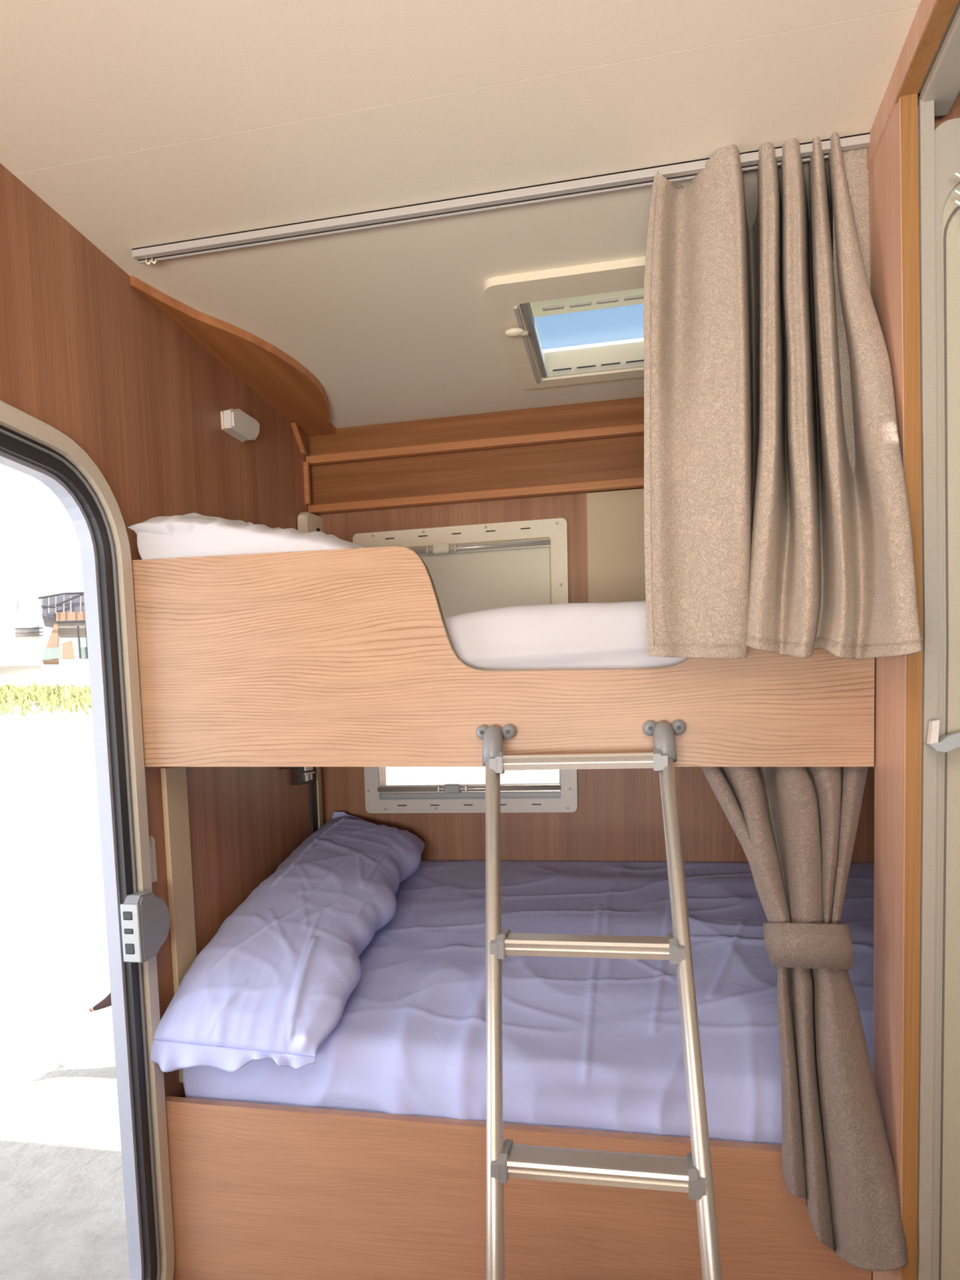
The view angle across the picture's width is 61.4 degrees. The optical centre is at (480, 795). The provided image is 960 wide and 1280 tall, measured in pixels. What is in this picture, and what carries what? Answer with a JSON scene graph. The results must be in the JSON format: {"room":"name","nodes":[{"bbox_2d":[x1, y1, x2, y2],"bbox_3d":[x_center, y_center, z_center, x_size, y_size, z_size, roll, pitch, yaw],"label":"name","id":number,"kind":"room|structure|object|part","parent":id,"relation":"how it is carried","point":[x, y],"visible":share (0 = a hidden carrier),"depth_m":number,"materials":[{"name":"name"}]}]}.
{"room":"camper van interior","nodes":[
{"label":"camper van interior","id":0,"kind":"room"},
{"bbox_2d":[0,163,324,1097],"bbox_3d":[-0.949,0.271,0.346,0.034,2.450,4.660,-1,5,11],"label":"wall","id":1,"kind":"structure","parent":0,"point":[83,353],"depth_m":1.69,"materials":[{"name":"brown wood"}]},
{"bbox_2d":[0,400,174,1279],"bbox_3d":[-0.758,0.281,1.278,0.056,1.792,0.804,-1,5,11],"label":"door frame","id":2,"kind":"structure","parent":1,"relation":"attached to","point":[30,446],"depth_m":1.57,"materials":[{"name":"plastic"}]},
{"bbox_2d":[120,891,169,962],"bbox_3d":[-0.653,0.252,1.584,0.038,0.130,0.108,-1,5,11],"label":"door lock","id":3,"kind":"object","parent":2,"relation":"attached to","point":[144,916],"depth_m":1.54,"materials":[{"name":"grey plastic"}]},
{"bbox_2d":[160,766,196,1082],"bbox_3d":[-0.645,0.277,1.752,0.012,0.680,0.080,-1,5,11],"label":"batten","id":4,"kind":"object","parent":1,"relation":"attached to","point":[173,779],"visible":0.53,"depth_m":1.73,"materials":[{"name":"brown wood"}]},
{"bbox_2d":[129,275,336,436],"bbox_3d":[-0.524,-1.059,2.013,0.172,0.018,0.880,-1,5,11],"label":"board","id":5,"kind":"object","parent":1,"relation":"attached to","point":[276,376],"visible":1,"depth_m":1.97,"materials":[{"name":"brown wood"}]},
{"bbox_2d":[220,408,259,442],"bbox_3d":[-0.594,-0.925,2.011,0.032,0.073,0.149,-1,5,11],"label":"wall lamp","id":6,"kind":"object","parent":1,"relation":"attached to","point":[237,423],"visible":1,"depth_m":1.98,"materials":[{"name":"white plastic"}]},
{"bbox_2d":[280,766,315,784],"bbox_3d":[-0.525,-0.072,2.330,0.027,0.080,0.182,-1,5,11],"label":"lamp","id":7,"kind":"object","parent":1,"relation":"attached to","point":[300,775],"visible":0.56,"depth_m":2.33,"materials":[{"name":"brown plastic"}]},
{"bbox_3d":[-0.505,-0.087,2.379,0.004,0.026,0.057,-1,5,11],"label":"plate","id":8,"kind":"part","parent":7,"relation":"part of","materials":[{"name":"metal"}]},
{"bbox_2d":[297,511,322,533],"bbox_3d":[-0.505,-0.804,2.446,0.032,0.100,0.174,-1,5,11],"label":"switch box","id":9,"kind":"object","parent":1,"relation":"attached to","point":[308,522],"visible":0.55,"depth_m":2.38,"materials":[{"name":"beige plastic"}]},
{"bbox_2d":[308,766,323,834],"bbox_3d":[-0.503,0.023,2.475,0.013,0.335,0.067,-1,5,11],"label":"channel","id":10,"kind":"object","parent":1,"relation":"attached to","point":[315,787],"visible":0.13,"depth_m":2.47,"materials":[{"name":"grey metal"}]},
{"bbox_2d":[131,545,875,766],"bbox_3d":[0.473,-0.298,1.831,2.183,0.425,0.916,-1,5,11],"label":"board","id":11,"kind":"object","parent":1,"relation":"attached to","point":[347,657],"visible":0.77,"depth_m":1.50,"materials":[{"name":"brown wood"}]},
{"bbox_2d":[444,600,875,723],"bbox_3d":[0.436,-0.280,1.851,2.064,0.245,0.885,-1,5,11],"label":"mattress","id":12,"kind":"object","parent":11,"relation":"on","point":[583,635],"visible":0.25,"depth_m":1.48,"materials":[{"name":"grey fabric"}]},
{"bbox_2d":[127,512,365,559],"bbox_3d":[-0.396,-0.461,1.851,0.462,0.285,0.661,-1,5,11],"label":"pillow","id":13,"kind":"object","parent":12,"relation":"on","point":[193,534],"visible":0.23,"depth_m":1.57,"materials":[{"name":"grey fabric"}]},
{"bbox_2d":[700,766,908,1271],"bbox_3d":[0.571,0.359,1.395,0.354,0.828,0.196,3,7,42],"label":"curtain","id":14,"kind":"object","parent":11,"relation":"hanging from","point":[795,828],"visible":0.99,"depth_m":1.33,"materials":[{"name":"beige fabric"}]},
{"bbox_2d":[0,0,920,428],"bbox_3d":[0.131,-0.939,0.021,2.234,0.050,4.660,-1,5,11],"label":"ceiling","id":15,"kind":"structure","parent":0,"point":[140,123],"depth_m":1.23,"materials":[{"name":"plastic"}]},
{"bbox_2d":[131,132,870,265],"bbox_3d":[-0.018,-1.015,1.397,1.286,0.028,0.024,-1,5,11],"label":"track","id":16,"kind":"object","parent":15,"relation":"attached to","point":[688,170],"visible":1,"depth_m":1.40,"materials":[{"name":"silver metal"}]},
{"bbox_2d":[643,131,922,659],"bbox_3d":[0.543,-0.656,1.340,0.422,0.886,0.419,2,6,38],"label":"curtain","id":17,"kind":"object","parent":16,"relation":"hanging from","point":[777,518],"visible":0.91,"depth_m":1.28,"materials":[{"name":"beige fabric"}]},
{"bbox_2d":[484,256,645,389],"bbox_3d":[0.413,-1.096,1.826,0.735,0.112,0.525,-1,5,11],"label":"window","id":18,"kind":"structure","parent":15,"relation":"attached to","point":[513,301],"depth_m":1.84,"materials":[{"name":"beige plastic"}]},
{"bbox_3d":[0.081,-1.037,1.808,0.053,0.015,0.025,-1,5,1],"label":"crank knob","id":19,"kind":"part","parent":18,"relation":"part of","materials":[{"name":"beige plastic"}]},
{"bbox_2d":[317,488,874,862],"bbox_3d":[0.609,0.055,2.372,2.234,2.450,0.060,-1,5,11],"label":"wall","id":20,"kind":"structure","parent":0,"point":[618,816],"depth_m":2.39,"materials":[{"name":"brown wood"}]},
{"bbox_2d":[352,518,568,617],"bbox_3d":[-0.065,-0.621,2.392,0.647,0.348,0.040,-1,5,11],"label":"window","id":21,"kind":"structure","parent":20,"relation":"in","point":[476,567],"depth_m":2.38,"materials":[{"name":"beige plastic"}]},
{"bbox_3d":[-0.114,-0.728,2.387,0.092,0.020,0.014,-1,5,11],"label":"catch arm","id":22,"kind":"part","parent":21,"relation":"part of"},
{"bbox_3d":[-0.070,-0.728,2.381,0.554,0.015,0.015,-1,5,11],"label":"blind rod","id":23,"kind":"part","parent":21,"relation":"part of","materials":[{"name":"silver metal"}]},
{"bbox_2d":[419,546,550,617],"bbox_3d":[-0.065,-0.622,2.407,0.555,0.248,0.005,-1,5,11],"label":"blind","id":24,"kind":"object","parent":21,"relation":"attached to","point":[468,580],"depth_m":2.38,"materials":[{"name":"fabric"}]},
{"bbox_2d":[290,396,644,515],"bbox_3d":[0.563,-0.987,2.188,2.234,0.248,0.130,-1,5,11],"label":"shelf","id":25,"kind":"object","parent":20,"relation":"attached to","point":[594,446],"visible":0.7,"depth_m":2.36,"materials":[{"name":"brown wood"}]},
{"bbox_2d":[364,766,577,813],"bbox_3d":[-0.035,-0.110,2.459,0.656,0.322,0.090,-1,5,11],"label":"window","id":26,"kind":"structure","parent":20,"relation":"in","point":[562,797],"depth_m":2.45,"materials":[{"name":"white plastic"}]},
{"bbox_3d":[-0.084,-0.021,2.446,0.092,0.020,0.014,-1,5,11],"label":"catch arm","id":27,"kind":"part","parent":26,"relation":"part of"},
{"bbox_3d":[-0.039,-0.021,2.440,0.563,0.015,0.015,-1,5,11],"label":"blind rod","id":28,"kind":"part","parent":26,"relation":"part of","materials":[{"name":"silver metal"}]},
{"bbox_2d":[586,488,645,602],"bbox_3d":[0.826,-0.549,2.238,1.046,0.644,0.008,-1,5,11],"label":"wall panel","id":29,"kind":"object","parent":20,"relation":"attached to","point":[615,518],"visible":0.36,"depth_m":2.31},
{"bbox_2d":[917,92,959,129],"bbox_3d":[0.916,0.114,0.411,0.866,2.155,1.778,-1,5,11],"label":"wall partition","id":30,"kind":"structure","parent":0,"point":[954,113],"depth_m":1.17,"materials":[{"name":"brown wood"}]},
{"bbox_2d":[866,0,936,1279],"bbox_3d":[0.494,0.117,0.505,0.054,2.155,1.758,-1,5,11],"label":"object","id":31,"kind":"structure","parent":30,"relation":"attached to","point":[884,148],"depth_m":1.25,"materials":[{"name":"brown wood"}]},
{"bbox_2d":[895,0,959,1279],"bbox_3d":[0.482,0.141,0.434,0.056,2.120,1.610,-1,5,11],"label":"trim","id":32,"kind":"structure","parent":30,"relation":"attached to","point":[943,11],"depth_m":1.18,"materials":[{"name":"brown wood"}]},
{"bbox_2d":[916,0,959,1279],"bbox_3d":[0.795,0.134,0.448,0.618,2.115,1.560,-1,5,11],"label":"bathroom door","id":33,"kind":"structure","parent":30,"relation":"in","point":[938,1242],"depth_m":1.18,"materials":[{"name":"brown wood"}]},
{"bbox_2d":[924,720,959,751],"bbox_3d":[0.679,-0.086,1.160,0.071,0.046,0.022,-1,5,11],"label":"door handle","id":34,"kind":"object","parent":33,"relation":"attached to","point":[948,742],"depth_m":1.16,"materials":[{"name":"white plastic"}]},
{"bbox_3d":[0.652,-0.091,1.164,0.012,0.036,0.014,-1,5,11],"label":"lever","id":35,"kind":"part","parent":34,"relation":"part of","materials":[{"name":"white plastic"}]},
{"bbox_3d":[0.680,-0.078,1.161,0.071,0.030,0.022,-1,5,11],"label":"latch plate","id":36,"kind":"part","parent":34,"relation":"part of","materials":[{"name":"grey plastic"}]},
{"bbox_3d":[0.947,0.098,1.161,0.572,1.939,0.012,-1,5,11],"label":"panel","id":37,"kind":"part","parent":33,"relation":"part of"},
{"bbox_2d":[954,172,959,206],"bbox_3d":[0.664,-0.807,1.099,0.047,0.066,0.030,-1,5,11],"label":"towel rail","id":38,"kind":"object","parent":33,"relation":"attached to","point":[957,174],"visible":1,"depth_m":1.09,"materials":[{"name":"metal"}]},
{"bbox_3d":[0.192,1.261,0.216,2.330,0.060,4.670,-1,5,11],"label":"floor","id":39,"kind":"structure","parent":0,"visible":0},
{"bbox_2d":[164,1096,871,1279],"bbox_3d":[0.506,0.826,1.944,2.183,0.494,0.946,-1,5,11],"label":"board","id":40,"kind":"object","parent":39,"relation":"on","point":[259,1191],"visible":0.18,"depth_m":1.58,"materials":[{"name":"brown wood"}]},
{"bbox_2d":[182,859,874,1145],"bbox_3d":[0.466,0.432,1.928,2.049,0.404,0.924,-1,5,11],"label":"mattress","id":41,"kind":"object","parent":40,"relation":"on","point":[588,1043],"visible":0.46,"depth_m":1.69,"materials":[{"name":"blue fabric"}]},
{"bbox_2d":[150,811,424,1072],"bbox_3d":[-0.388,0.299,2.035,0.380,0.416,0.980,-1,5,11],"label":"pillow","id":42,"kind":"object","parent":41,"relation":"on","point":[279,974],"visible":1,"depth_m":1.72,"materials":[{"name":"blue fabric"}]},
{"bbox_2d":[475,720,722,1279],"bbox_3d":[0.158,0.514,1.177,0.368,1.239,0.674,-1,5,6],"label":"ladder","id":43,"kind":"object","parent":39,"relation":"on","point":[691,1174],"visible":1,"depth_m":1.22,"materials":[{"name":"metal"}]},
{"bbox_3d":[0.021,0.537,1.185,0.025,1.199,0.606,-1,5,3],"label":"rail","id":44,"kind":"part","parent":43,"relation":"part of","materials":[{"name":"metal"}]},
{"bbox_3d":[0.311,0.534,1.127,0.025,1.199,0.606,-1,5,3],"label":"rail","id":45,"kind":"part","parent":43,"relation":"part of","materials":[{"name":"metal"}]},
{"label":"outside","id":46,"kind":"structure","parent":0,"visible":0},
{"bbox_2d":[0,698,559,1279],"bbox_3d":[-0.408,-0.630,3.094,120.000,4.166,120.000,-1,5,11],"label":"ground","id":47,"kind":"structure","parent":46,"point":[63,1211],"depth_m":5.07,"materials":[{"name":"white concrete"}]},
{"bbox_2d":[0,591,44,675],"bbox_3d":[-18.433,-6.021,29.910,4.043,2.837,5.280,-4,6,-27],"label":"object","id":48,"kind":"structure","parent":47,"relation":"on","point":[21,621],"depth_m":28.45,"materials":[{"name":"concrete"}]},
{"bbox_2d":[0,677,91,715],"bbox_3d":[-10.083,-2.403,19.629,9.243,1.188,5.549,-4,5,-26],"label":"grass strip","id":49,"kind":"object","parent":47,"relation":"on","point":[56,696],"visible":0.29,"depth_m":19.11,"materials":[{"name":"plant"}]},
{"bbox_2d":[38,591,88,664],"bbox_3d":[-13.380,-5.784,27.969,3.238,2.468,3.363,-4,5,-26],"label":"building","id":50,"kind":"structure","parent":47,"relation":"on","point":[64,613],"depth_m":26.34,"materials":[{"name":"concrete"}]},
{"bbox_2d":[63,661,68,698],"bbox_3d":[-9.969,-2.724,19.465,0.041,1.000,0.041,2,6,34],"label":"fence post","id":51,"kind":"object","parent":47,"relation":"on","point":[64,662],"visible":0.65,"depth_m":19.44,"materials":[{"name":"beige plastic"}]},
{"bbox_2d":[88,991,111,1012],"bbox_3d":[-1.433,1.104,4.020,0.917,0.576,0.184,-3,5,-21],"label":"dog","id":52,"kind":"object","parent":47,"relation":"on","point":[105,1002],"visible":0.1,"depth_m":3.86}
]}

